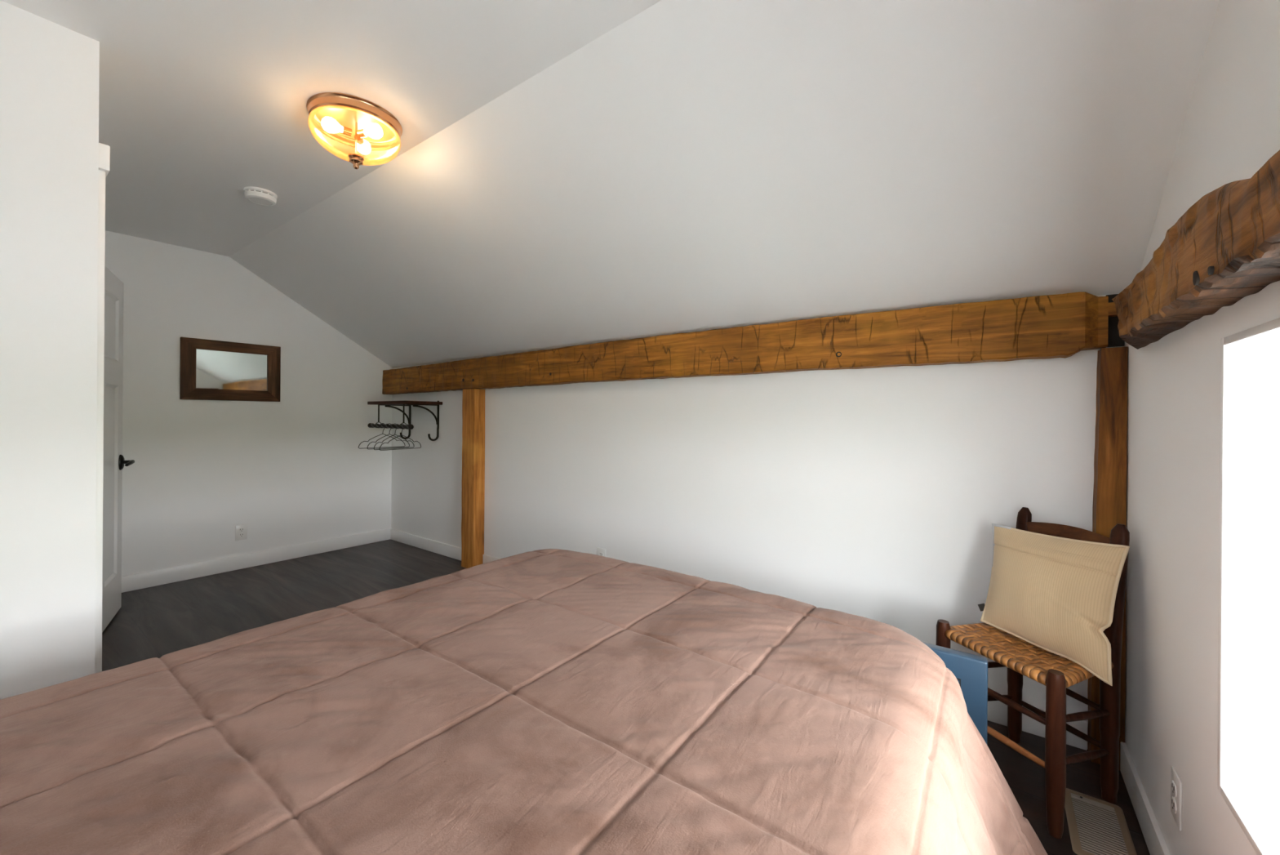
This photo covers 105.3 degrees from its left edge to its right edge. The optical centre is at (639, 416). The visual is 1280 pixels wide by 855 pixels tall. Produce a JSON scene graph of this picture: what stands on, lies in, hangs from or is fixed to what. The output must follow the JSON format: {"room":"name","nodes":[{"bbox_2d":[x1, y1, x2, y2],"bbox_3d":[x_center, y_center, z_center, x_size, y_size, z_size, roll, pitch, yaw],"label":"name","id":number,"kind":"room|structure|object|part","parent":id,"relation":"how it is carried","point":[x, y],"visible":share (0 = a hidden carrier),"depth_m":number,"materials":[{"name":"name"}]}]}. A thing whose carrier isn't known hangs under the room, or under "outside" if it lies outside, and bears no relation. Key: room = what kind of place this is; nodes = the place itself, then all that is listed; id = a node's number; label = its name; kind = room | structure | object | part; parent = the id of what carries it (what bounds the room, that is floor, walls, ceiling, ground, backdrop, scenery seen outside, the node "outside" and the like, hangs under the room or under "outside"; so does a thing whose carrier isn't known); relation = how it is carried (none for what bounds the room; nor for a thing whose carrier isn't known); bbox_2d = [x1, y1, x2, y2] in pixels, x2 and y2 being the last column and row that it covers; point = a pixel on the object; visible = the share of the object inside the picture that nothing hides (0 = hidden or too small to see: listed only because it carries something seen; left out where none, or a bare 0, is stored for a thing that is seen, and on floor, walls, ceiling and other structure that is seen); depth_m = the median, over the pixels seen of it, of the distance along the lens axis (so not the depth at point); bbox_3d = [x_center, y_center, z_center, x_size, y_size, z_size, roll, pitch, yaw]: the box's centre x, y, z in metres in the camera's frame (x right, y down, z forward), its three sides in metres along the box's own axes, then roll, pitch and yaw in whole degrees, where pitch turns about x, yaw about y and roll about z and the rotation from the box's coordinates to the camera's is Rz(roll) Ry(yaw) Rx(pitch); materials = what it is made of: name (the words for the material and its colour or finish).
{"room":"bedroom","nodes":[
{"label":"bedroom","id":0,"kind":"room"},
{"bbox_2d":[0,0,99,699],"bbox_3d":[-2.109,-0.009,1.094,0.115,2.347,1.188,0,0,36],"label":"wall partition","id":1,"kind":"structure","parent":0,"point":[50,71],"depth_m":1.46,"materials":[{"name":"white paint"}]},
{"bbox_2d":[94,142,110,672],"bbox_3d":[-2.193,0.145,1.905,1.173,2.037,0.027,0,0,36],"label":"door frame","id":2,"kind":"structure","parent":1,"relation":"attached to","point":[101,188],"depth_m":1.57,"materials":[{"name":"white paint"}]},
{"bbox_2d":[105,230,392,576],"bbox_3d":[-3.412,-0.019,3.282,0.120,2.347,3.434,0,0,36],"label":"wall","id":3,"kind":"structure","parent":0,"point":[293,469],"depth_m":3.67,"materials":[{"name":"white paint"}]},
{"bbox_2d":[179,337,280,401],"bbox_3d":[-3.046,-0.335,3.661,0.021,0.437,0.590,0,0,36],"label":"mirror","id":4,"kind":"object","parent":3,"relation":"attached to","point":[210,369],"visible":1,"depth_m":3.63,"materials":[{"name":"brown wood"}]},
{"bbox_3d":[-3.047,-0.158,3.661,0.021,0.082,0.588,0,0,36],"label":"frame rail","id":5,"kind":"part","parent":4,"relation":"part of","materials":[{"name":"wood"}]},
{"bbox_3d":[-3.045,-0.517,3.661,0.021,0.073,0.588,0,0,36],"label":"frame rail","id":6,"kind":"part","parent":4,"relation":"part of","materials":[{"name":"wood"}]},
{"bbox_3d":[-3.051,-0.340,3.664,0.007,0.302,0.445,0,0,36],"label":"glass","id":7,"kind":"part","parent":4,"relation":"part of","materials":[{"name":"white mirror"}]},
{"bbox_2d":[235,524,247,540],"bbox_3d":[-3.027,0.882,3.711,0.008,0.116,0.072,0,0,36],"label":"electrical outlet","id":8,"kind":"object","parent":3,"relation":"attached to","point":[241,531],"visible":1,"depth_m":3.71,"materials":[{"name":"white plastic"}]},
{"bbox_2d":[121,527,391,592],"bbox_3d":[-2.973,1.105,3.784,0.014,0.105,2.096,0,0,36],"label":"baseboard","id":9,"kind":"structure","parent":3,"relation":"attached to","point":[170,575],"depth_m":3.71,"materials":[{"name":"white paint"}]},
{"bbox_2d":[0,548,1048,854],"bbox_3d":[-0.473,0.850,0.842,2.007,0.598,2.673,0,0,36],"label":"comforter","id":10,"kind":"object","parent":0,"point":[546,701],"visible":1,"depth_m":0.88,"materials":[{"name":"cotton fabric"}]},
{"bbox_2d":[0,0,1219,368],"bbox_3d":[-1.213,-0.835,1.767,5.450,0.922,3.564,0,0,36],"label":"ceiling","id":11,"kind":"structure","parent":0,"point":[564,173],"depth_m":1.71,"materials":[{"name":"white paint"}]},
{"bbox_2d":[244,186,277,205],"bbox_3d":[-2.006,-1.158,2.585,0.140,0.047,0.140,0,0,36],"label":"smoke detector","id":12,"kind":"object","parent":11,"relation":"attached to","point":[260,196],"visible":1,"depth_m":2.55,"materials":[{"name":"white plastic"}]},
{"bbox_3d":[-2.006,-1.175,2.585,0.140,0.014,0.140,0,0,36],"label":"plate","id":13,"kind":"part","parent":12,"relation":"part of","materials":[{"name":"white plastic"}]},
{"bbox_2d":[306,92,402,169],"bbox_3d":[-1.125,-1.077,1.937,0.328,0.197,0.328,0,0,36],"label":"ceiling light","id":14,"kind":"object","parent":11,"relation":"attached to","point":[357,122],"visible":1,"depth_m":1.91,"materials":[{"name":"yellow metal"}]},
{"bbox_3d":[-1.184,-1.116,1.880,0.055,0.056,0.071,0,0,36],"label":"bulb","id":15,"kind":"part","parent":14,"relation":"part of","materials":[{"name":"white glass"}]},
{"bbox_2d":[342,125,351,136],"bbox_3d":[-1.148,-1.115,1.914,0.030,0.028,0.028,0,0,-44],"label":"socket","id":16,"kind":"object","parent":14,"relation":"attached to","point":[346,131],"depth_m":1.91,"materials":[{"name":"orange metal"}]},
{"bbox_3d":[-1.124,-1.163,1.937,0.278,0.001,0.278,0,0,36],"label":"reflector plate","id":17,"kind":"part","parent":14,"relation":"part of","materials":[{"name":"metal"}]},
{"bbox_3d":[-1.124,-1.094,1.937,0.008,0.138,0.008,0,0,36],"label":"rod","id":18,"kind":"part","parent":14,"relation":"part of","materials":[{"name":"orange metal"}]},
{"bbox_2d":[354,134,364,144],"bbox_3d":[-1.132,-1.115,1.969,0.028,0.028,0.030,0,0,-14],"label":"socket","id":19,"kind":"object","parent":14,"relation":"attached to","point":[360,140],"depth_m":1.96,"materials":[{"name":"orange metal"}]},
{"bbox_2d":[356,128,368,137],"bbox_3d":[-1.093,-1.115,1.928,0.030,0.028,0.028,0,0,16],"label":"socket","id":20,"kind":"object","parent":14,"relation":"attached to","point":[362,133],"depth_m":1.92,"materials":[{"name":"orange metal"}]},
{"bbox_3d":[-1.143,-1.115,2.018,0.066,0.056,0.063,0,0,36],"label":"bulb","id":21,"kind":"part","parent":14,"relation":"part of","materials":[{"name":"white glass"}]},
{"bbox_3d":[-1.043,-1.115,1.916,0.071,0.056,0.056,0,0,36],"label":"bulb","id":22,"kind":"part","parent":14,"relation":"part of","materials":[{"name":"white glass"}]},
{"bbox_2d":[102,538,1150,854],"bbox_3d":[-1.320,1.220,1.828,5.190,0.100,3.514,0,0,36],"label":"floor","id":23,"kind":"structure","parent":0,"point":[157,620],"depth_m":2.96,"materials":[{"name":"laminate"}]},
{"bbox_2d":[461,388,484,568],"bbox_3d":[-1.299,0.480,3.803,0.156,1.380,0.100,0,0,36],"label":"timber post","id":24,"kind":"object","parent":23,"relation":"on","point":[473,494],"visible":0.98,"depth_m":3.76,"materials":[{"name":"brown wood"}]},
{"bbox_2d":[922,641,987,743],"bbox_3d":[0.838,0.960,1.627,0.520,0.452,0.048,0,0,36],"label":"storage box","id":25,"kind":"object","parent":23,"relation":"on","point":[971,670],"visible":0.11,"depth_m":1.48,"materials":[{"name":"blue fabric"}]},
{"bbox_2d":[935,506,1129,838],"bbox_3d":[1.294,0.764,1.613,0.393,0.852,0.406,0,0,-18],"label":"chair","id":26,"kind":"object","parent":23,"relation":"on","point":[1020,656],"visible":0.59,"depth_m":1.50,"materials":[{"name":"brown wood"}]},
{"bbox_3d":[1.074,0.958,1.733,0.047,0.461,0.047,0,0,36],"label":"leg","id":27,"kind":"part","parent":26,"relation":"part of","materials":[{"name":"brown wood"}]},
{"bbox_3d":[1.130,0.763,1.561,0.022,0.022,0.359,0,0,-18],"label":"seat rail","id":28,"kind":"part","parent":26,"relation":"part of","materials":[{"name":"brown wood"}]},
{"bbox_3d":[1.400,0.764,1.804,0.077,0.852,0.045,0,0,-19],"label":"post","id":29,"kind":"part","parent":26,"relation":"part of","materials":[{"name":"brown wood"}]},
{"bbox_3d":[1.278,0.763,1.609,0.342,0.033,0.388,0,0,-18],"label":"seat","id":30,"kind":"part","parent":26,"relation":"part of","materials":[{"name":"beige wicker"}]},
{"bbox_2d":[977,523,1129,685],"bbox_3d":[1.323,0.575,1.604,0.139,0.384,0.419,0,0,-20],"label":"pillow","id":31,"kind":"object","parent":26,"relation":"on","point":[1055,594],"visible":1,"depth_m":1.53,"materials":[{"name":"beige fabric"}]},
{"bbox_3d":[1.182,0.958,1.390,0.047,0.461,0.047,0,0,36],"label":"leg","id":32,"kind":"part","parent":26,"relation":"part of","materials":[{"name":"brown wood"}]},
{"bbox_3d":[1.480,0.765,1.526,0.077,0.852,0.045,0,0,-19],"label":"post","id":33,"kind":"part","parent":26,"relation":"part of","materials":[{"name":"brown wood"}]},
{"bbox_2d":[1064,787,1137,854],"bbox_3d":[1.322,1.234,1.409,0.140,0.101,0.295,0,0,36],"label":"floor vent","id":34,"kind":"object","parent":23,"relation":"in","point":[1096,826],"visible":0.95,"depth_m":1.42,"materials":[{"name":"beige metal"}]},
{"bbox_3d":[1.393,1.188,1.506,0.100,0.003,0.015,0,0,36],"label":"damper plate","id":35,"kind":"part","parent":34,"relation":"part of","materials":[{"name":"beige metal"}]},
{"bbox_2d":[1087,346,1127,769],"bbox_3d":[1.618,0.479,1.693,0.085,1.425,0.080,0,0,36],"label":"timber post","id":36,"kind":"object","parent":23,"relation":"on","point":[1109,490],"visible":0.56,"depth_m":1.66,"materials":[{"name":"brown wood"}]},
{"bbox_2d":[391,293,1124,731],"bbox_3d":[-0.214,0.368,3.151,5.450,1.620,0.120,0,0,36],"label":"wall","id":37,"kind":"structure","parent":0,"point":[877,494],"depth_m":2.37,"materials":[{"name":"white paint"}]},
{"bbox_2d":[367,400,442,440],"bbox_3d":[-1.986,0.037,4.159,0.705,0.342,0.344,0,0,36],"label":"wall shelf","id":38,"kind":"object","parent":37,"relation":"attached to","point":[386,403],"visible":0.97,"depth_m":4.11,"materials":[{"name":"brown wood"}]},
{"bbox_2d":[358,422,404,448],"bbox_3d":[-2.163,0.161,4.108,0.005,0.206,0.380,0,0,39],"label":"clothes hanger","id":39,"kind":"object","parent":38,"relation":"hanging from","point":[381,423],"visible":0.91,"depth_m":4.10,"materials":[{"name":"black metal"}]},
{"bbox_2d":[367,422,409,448],"bbox_3d":[-2.075,0.162,4.043,0.005,0.206,0.380,0,0,29],"label":"clothes hanger","id":40,"kind":"object","parent":38,"relation":"hanging from","point":[388,423],"visible":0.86,"depth_m":4.04,"materials":[{"name":"black metal"}]},
{"bbox_3d":[-2.070,0.082,4.040,0.700,0.041,0.041,0,0,36],"label":"hanging rod","id":41,"kind":"part","parent":38,"relation":"part of","materials":[{"name":"black metal"}]},
{"bbox_2d":[373,423,414,449],"bbox_3d":[-2.002,0.162,3.990,0.005,0.206,0.380,0,0,25],"label":"clothes hanger","id":42,"kind":"object","parent":38,"relation":"hanging from","point":[393,424],"visible":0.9,"depth_m":3.97,"materials":[{"name":"black metal"}]},
{"bbox_3d":[-2.170,-0.096,4.325,0.024,0.006,0.271,0,0,36],"label":"bracket arm","id":43,"kind":"part","parent":38,"relation":"part of","materials":[{"name":"black metal"}]},
{"bbox_2d":[378,423,421,450],"bbox_3d":[-1.921,0.163,3.931,0.005,0.206,0.380,0,0,27],"label":"clothes hanger","id":44,"kind":"object","parent":38,"relation":"hanging from","point":[400,424],"visible":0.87,"depth_m":3.93,"materials":[{"name":"black metal"}]},
{"bbox_3d":[-1.804,-0.094,4.059,0.024,0.006,0.271,0,0,36],"label":"bracket arm","id":45,"kind":"part","parent":38,"relation":"part of","materials":[{"name":"black metal"}]},
{"bbox_2d":[390,528,461,559],"bbox_3d":[-1.849,1.116,4.253,1.251,0.100,0.014,0,0,36],"label":"baseboard","id":46,"kind":"structure","parent":37,"relation":"attached to","point":[449,550],"depth_m":4.24,"materials":[{"name":"white paint"}]},
{"bbox_2d":[596,546,605,556],"bbox_3d":[-0.245,0.893,3.091,0.072,0.116,0.008,0,0,36],"label":"electrical outlet","id":47,"kind":"object","parent":37,"relation":"attached to","point":[601,551],"visible":0.34,"depth_m":3.09,"materials":[{"name":"white plastic"}]},
{"bbox_2d":[382,291,1124,394],"bbox_3d":[-0.362,-0.323,3.126,4.984,0.268,0.099,0,0,36],"label":"timber beam","id":48,"kind":"structure","parent":37,"relation":"attached to","point":[1065,325],"depth_m":2.21,"materials":[{"name":"brown wood"}]},
{"bbox_2d":[482,554,1087,750],"bbox_3d":[0.191,1.131,2.769,3.479,0.100,0.014,0,0,36],"label":"baseboard","id":49,"kind":"structure","parent":37,"relation":"attached to","point":[997,709],"depth_m":1.83,"materials":[{"name":"white paint"}]},
{"bbox_2d":[1124,0,1279,854],"bbox_3d":[0.801,0.012,0.217,0.320,2.347,3.434,0,0,36],"label":"wall","id":50,"kind":"structure","parent":0,"point":[1231,127],"depth_m":1.12,"materials":[{"name":"white paint"}]},
{"bbox_2d":[1120,741,1170,854],"bbox_3d":[0.670,1.135,0.332,0.014,0.100,3.235,0,0,36],"label":"baseboard","id":51,"kind":"structure","parent":50,"relation":"attached to","point":[1156,843],"depth_m":1.41,"materials":[{"name":"white paint"}]},
{"bbox_2d":[1170,764,1182,831],"bbox_3d":[1.290,0.918,1.177,0.008,0.116,0.072,0,0,36],"label":"electrical outlet","id":52,"kind":"object","parent":50,"relation":"attached to","point":[1175,782],"visible":1,"depth_m":1.17,"materials":[{"name":"white plastic"}]},
{"bbox_2d":[1171,780,1177,796],"bbox_3d":[1.289,0.898,1.179,0.004,0.027,0.034,0,0,36],"label":"receptacle","id":53,"kind":"object","parent":52,"relation":"attached to","point":[1174,783],"depth_m":1.17,"materials":[{"name":"grey plastic"}]},
{"bbox_2d":[1171,795,1177,813],"bbox_3d":[1.288,0.937,1.179,0.004,0.027,0.034,0,0,36],"label":"receptacle","id":54,"kind":"object","parent":52,"relation":"attached to","point":[1174,799],"depth_m":1.17,"materials":[{"name":"grey plastic"}]},
{"bbox_2d":[1111,150,1279,349],"bbox_3d":[0.642,-0.298,0.342,0.086,0.177,3.204,0,0,36],"label":"timber beam","id":55,"kind":"structure","parent":50,"relation":"attached to","point":[1224,249],"depth_m":0.82,"materials":[{"name":"brown wood"}]},
{"bbox_2d":[1217,317,1279,854],"bbox_3d":[0.974,0.288,0.462,0.324,0.883,0.995,0,0,36],"label":"window","id":56,"kind":"structure","parent":50,"relation":"in","point":[1255,806],"depth_m":0.93,"materials":[{"name":"white paint"}]},
{"bbox_3d":[0.983,0.725,0.453,0.295,0.008,0.979,0,0,36],"label":"sill","id":57,"kind":"part","parent":56,"relation":"part of","materials":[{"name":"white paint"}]},
{"bbox_3d":[-2.739,-0.014,2.215,2.224,2.347,0.115,0,0,36],"label":"doorway","id":58,"kind":"structure","parent":0,"visible":0},
{"bbox_3d":[-2.241,0.186,1.846,0.955,1.955,0.125,0,0,36],"label":"door frame","id":59,"kind":"structure","parent":58,"relation":"attached to","visible":0},
{"bbox_2d":[102,266,134,631],"bbox_3d":[-2.845,0.175,2.564,0.165,1.943,0.917,0,0,-38],"label":"door","id":60,"kind":"structure","parent":59,"relation":"attached to","point":[114,461],"depth_m":2.78,"materials":[{"name":"white paint"}]},
{"bbox_3d":[-2.970,0.370,2.724,0.035,1.095,0.282,0,0,-38],"label":"panel","id":61,"kind":"part","parent":60,"relation":"part of","materials":[{"name":"white paint"}]},
{"bbox_3d":[-2.844,-0.496,2.568,0.035,0.360,0.675,0,0,-38],"label":"panel","id":62,"kind":"part","parent":60,"relation":"part of","materials":[{"name":"white paint"}]},
{"bbox_3d":[-2.849,0.175,2.568,0.035,1.943,0.905,0,0,-38],"label":"frame","id":63,"kind":"part","parent":60,"relation":"part of","materials":[{"name":"white paint"}]},
{"bbox_3d":[-3.067,0.272,2.894,0.018,0.092,0.062,0,0,-38],"label":"handle","id":64,"kind":"part","parent":60,"relation":"part of","materials":[{"name":"black metal"}]},
{"bbox_3d":[-3.005,0.275,2.882,0.026,0.030,0.120,0,0,-36],"label":"handle lever","id":65,"kind":"part","parent":60,"relation":"part of","materials":[{"name":"black metal"}]}
]}

